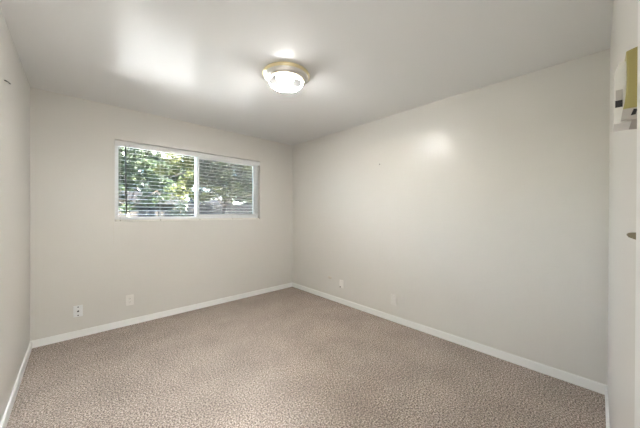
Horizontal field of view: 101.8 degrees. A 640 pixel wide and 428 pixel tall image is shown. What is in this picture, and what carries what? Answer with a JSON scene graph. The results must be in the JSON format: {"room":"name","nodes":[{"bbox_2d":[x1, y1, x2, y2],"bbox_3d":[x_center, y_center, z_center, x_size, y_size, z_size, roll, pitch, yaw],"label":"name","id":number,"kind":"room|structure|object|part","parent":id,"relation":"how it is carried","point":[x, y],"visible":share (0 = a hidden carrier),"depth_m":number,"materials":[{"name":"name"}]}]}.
{"room":"empty bedroom","nodes":[
{"label":"empty bedroom","id":0,"kind":"room"},
{"bbox_2d":[0,8,29,422],"bbox_3d":[-1.510,0.047,1.063,0.120,2.440,3.945,0,0,-43],"label":"wall","id":1,"kind":"structure","parent":0,"point":[15,96],"depth_m":1.76,"materials":[{"name":"white paint"}]},
{"bbox_2d":[0,341,31,427],"bbox_3d":[-1.447,1.232,1.092,0.012,0.070,3.658,0,0,-43],"label":"baseboard","id":2,"kind":"structure","parent":1,"relation":"attached to","point":[3,424],"depth_m":1.79,"materials":[{"name":"white paint"}]},
{"bbox_2d":[30,87,292,340],"bbox_3d":[-1.645,0.036,3.528,3.050,2.440,0.160,0,0,-43],"label":"wall","id":3,"kind":"structure","parent":0,"point":[75,260],"depth_m":2.88,"materials":[{"name":"white paint"}]},
{"bbox_2d":[73,305,82,317],"bbox_3d":[-2.463,0.990,2.650,0.072,0.114,0.016,0,0,-43],"label":"cable plate","id":4,"kind":"object","parent":3,"relation":"attached to","point":[77,310],"visible":1,"depth_m":2.65,"materials":[{"name":"white plastic"}]},
{"bbox_2d":[126,294,133,305],"bbox_3d":[-2.152,0.975,2.944,0.074,0.118,0.011,0,0,-43],"label":"duplex outlet","id":5,"kind":"object","parent":3,"relation":"attached to","point":[129,298],"visible":1,"depth_m":2.94,"materials":[{"name":"white plastic"}]},
{"bbox_2d":[32,282,292,347],"bbox_3d":[-1.590,1.222,3.470,3.050,0.070,0.012,0,0,-43],"label":"baseboard","id":6,"kind":"structure","parent":3,"relation":"attached to","point":[92,330],"depth_m":3.03,"materials":[{"name":"white paint"}]},
{"bbox_2d":[115,145,257,219],"bbox_3d":[-1.661,-0.370,3.534,1.793,0.904,0.075,0,0,-43],"label":"window","id":7,"kind":"structure","parent":3,"relation":"in","point":[255,175],"depth_m":3.52,"materials":[{"name":"white plastic"}]},
{"bbox_2d":[115,140,259,220],"bbox_3d":[-1.609,-0.367,3.478,1.787,0.896,0.070,0,0,-43],"label":"blind","id":8,"kind":"object","parent":7,"relation":"attached to","point":[125,144],"visible":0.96,"depth_m":3.26,"materials":[{"name":"white plastic"}]},
{"bbox_3d":[-2.151,-0.399,2.938,0.010,0.755,0.010,0,0,-43],"label":"lift cord","id":9,"kind":"part","parent":8,"relation":"part of","materials":[{"name":"grey plastic"}]},
{"bbox_3d":[-1.617,0.072,3.487,1.777,0.019,0.050,0,0,-43],"label":"rail","id":10,"kind":"part","parent":8,"relation":"part of","materials":[{"name":"white plastic"}]},
{"bbox_3d":[-1.347,-0.373,3.811,0.884,0.818,0.028,0,0,-43],"label":"sliding sash","id":11,"kind":"part","parent":7,"relation":"part of","materials":[{"name":"clear glass"}]},
{"bbox_2d":[6,287,605,427],"bbox_3d":[-0.357,1.316,2.150,3.290,0.100,3.945,0,0,-43],"label":"floor","id":12,"kind":"structure","parent":0,"point":[291,357],"depth_m":1.99,"materials":[{"name":"carpet"}]},
{"bbox_2d":[0,0,613,145],"bbox_3d":[-0.348,-1.224,2.140,3.290,0.100,3.945,0,0,-43],"label":"ceiling","id":13,"kind":"structure","parent":0,"point":[200,62],"depth_m":1.85,"materials":[{"name":"white paint"}]},
{"bbox_2d":[262,62,309,92],"bbox_3d":[-0.285,-1.102,2.189,0.398,0.143,0.398,0,0,-43],"label":"ceiling light","id":14,"kind":"object","parent":13,"relation":"attached to","point":[286,77],"visible":1,"depth_m":2.09,"materials":[{"name":"white glass"}]},
{"bbox_3d":[-0.285,-1.083,2.189,0.293,0.070,0.293,0,0,-43],"label":"lamp shade","id":15,"kind":"part","parent":14,"relation":"part of","materials":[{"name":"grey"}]},
{"bbox_2d":[292,48,609,384],"bbox_3d":[0.805,0.046,3.227,0.120,2.440,3.945,0,0,-43],"label":"wall","id":16,"kind":"structure","parent":0,"point":[484,211],"depth_m":2.40,"materials":[{"name":"white paint"}]},
{"bbox_2d":[292,283,606,394],"bbox_3d":[0.772,1.231,3.166,0.012,0.070,3.658,0,0,-43],"label":"baseboard","id":17,"kind":"structure","parent":16,"relation":"attached to","point":[580,381],"depth_m":2.40,"materials":[{"name":"white paint"}]},
{"bbox_2d":[607,0,637,427],"bbox_3d":[0.955,0.057,0.746,3.050,2.440,0.115,0,0,-43],"label":"wall","id":18,"kind":"structure","parent":0,"point":[624,32],"depth_m":0.80,"materials":[{"name":"white paint"}]},
{"bbox_2d":[605,386,609,427],"bbox_3d":[1.223,1.241,1.092,2.162,0.070,0.012,0,0,-43],"label":"baseboard","id":19,"kind":"structure","parent":18,"relation":"attached to","point":[606,387],"depth_m":1.63,"materials":[{"name":"white paint"}]},
{"bbox_2d":[613,46,637,131],"bbox_3d":[0.512,-0.204,0.432,0.076,0.116,0.034,0,0,-43],"label":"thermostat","id":20,"kind":"object","parent":18,"relation":"attached to","point":[625,76],"visible":0.98,"depth_m":0.42,"materials":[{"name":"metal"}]},
{"bbox_3d":[0.489,-0.179,0.425,0.009,0.011,0.008,0,0,-43],"label":"temperature lever","id":21,"kind":"part","parent":20,"relation":"part of","materials":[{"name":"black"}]},
{"bbox_3d":[0.515,-0.156,0.429,0.075,0.020,0.026,0,0,-43],"label":"foot plate","id":22,"kind":"part","parent":20,"relation":"part of","materials":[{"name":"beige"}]},
{"bbox_2d":[634,0,639,427],"bbox_3d":[0.155,0.220,0.009,0.875,2.115,0.130,0,0,-43],"label":"door","id":23,"kind":"structure","parent":18,"relation":"in","point":[637,302],"depth_m":0.34,"materials":[{"name":"white paint"}]},
{"bbox_2d":[626,232,635,239],"bbox_3d":[0.511,0.035,0.422,0.070,0.116,0.018,0,0,-43],"label":"door knob","id":24,"kind":"object","parent":23,"relation":"attached to","point":[632,235],"visible":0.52,"depth_m":0.42,"materials":[{"name":"gold metal"}]},
{"label":"outside","id":25,"kind":"structure","parent":0,"visible":0},
{"bbox_3d":[-24.948,1.374,40.875,100.000,0.190,86.220,0,0,-43],"label":"ground","id":26,"kind":"structure","parent":25,"visible":0},
{"bbox_2d":[119,146,173,216],"bbox_3d":[-9.980,-1.796,13.330,4.602,6.577,4.121,0,0,-6],"label":"tree","id":27,"kind":"object","parent":26,"relation":"on","point":[150,198],"visible":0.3,"depth_m":13.49,"materials":[{"name":"green plant"}]},
{"bbox_2d":[119,191,186,216],"bbox_3d":[-15.697,-0.213,20.211,8.140,3.200,7.530,0,0,-43],"label":"house","id":28,"kind":"structure","parent":26,"relation":"on","point":[158,209],"depth_m":19.02,"materials":[{"name":"brick"}]},
{"bbox_2d":[120,156,232,203],"bbox_3d":[-18.334,-4.140,29.956,9.023,11.075,18.464,0,0,39],"label":"tree","id":29,"kind":"object","parent":26,"relation":"on","point":[173,178],"visible":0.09,"depth_m":27.81,"materials":[{"name":"plant"}]},
{"bbox_2d":[168,191,193,215],"bbox_3d":[-7.040,0.274,13.443,1.682,2.993,1.582,0,0,-43],"label":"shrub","id":30,"kind":"object","parent":26,"relation":"on","point":[179,210],"visible":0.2,"depth_m":13.16,"materials":[{"name":"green plant"}]},
{"bbox_2d":[152,152,252,213],"bbox_3d":[-3.830,-1.526,10.581,4.840,6.099,4.650,0,0,-20],"label":"tree","id":31,"kind":"object","parent":26,"relation":"on","point":[225,191],"visible":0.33,"depth_m":9.58,"materials":[{"name":"green plant"}]},
{"bbox_2d":[188,199,221,212],"bbox_3d":[-9.327,0.094,21.670,2.600,2.620,2.800,0,0,-43],"label":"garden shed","id":32,"kind":"object","parent":26,"relation":"on","point":[215,202],"visible":0.13,"depth_m":20.89,"materials":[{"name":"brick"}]},
{"bbox_2d":[188,203,251,215],"bbox_3d":[-2.781,0.477,15.818,9.774,2.050,0.135,0,0,-43],"label":"fence","id":33,"kind":"object","parent":26,"relation":"on","point":[206,208],"visible":0.14,"depth_m":13.36,"materials":[{"name":"grey"}]},
{"bbox_2d":[231,186,247,203],"bbox_3d":[-8.226,-3.046,41.673,11.992,8.865,7.835,0,0,-43],"label":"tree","id":34,"kind":"object","parent":26,"relation":"on","point":[240,199],"visible":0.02,"depth_m":37.88,"materials":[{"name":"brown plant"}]},
{"bbox_2d":[242,176,252,204],"bbox_3d":[-3.679,-1.954,20.300,5.962,6.883,5.378,0,0,-43],"label":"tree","id":35,"kind":"object","parent":26,"relation":"on","point":[246,202],"visible":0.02,"depth_m":18.11,"materials":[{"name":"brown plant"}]}
]}

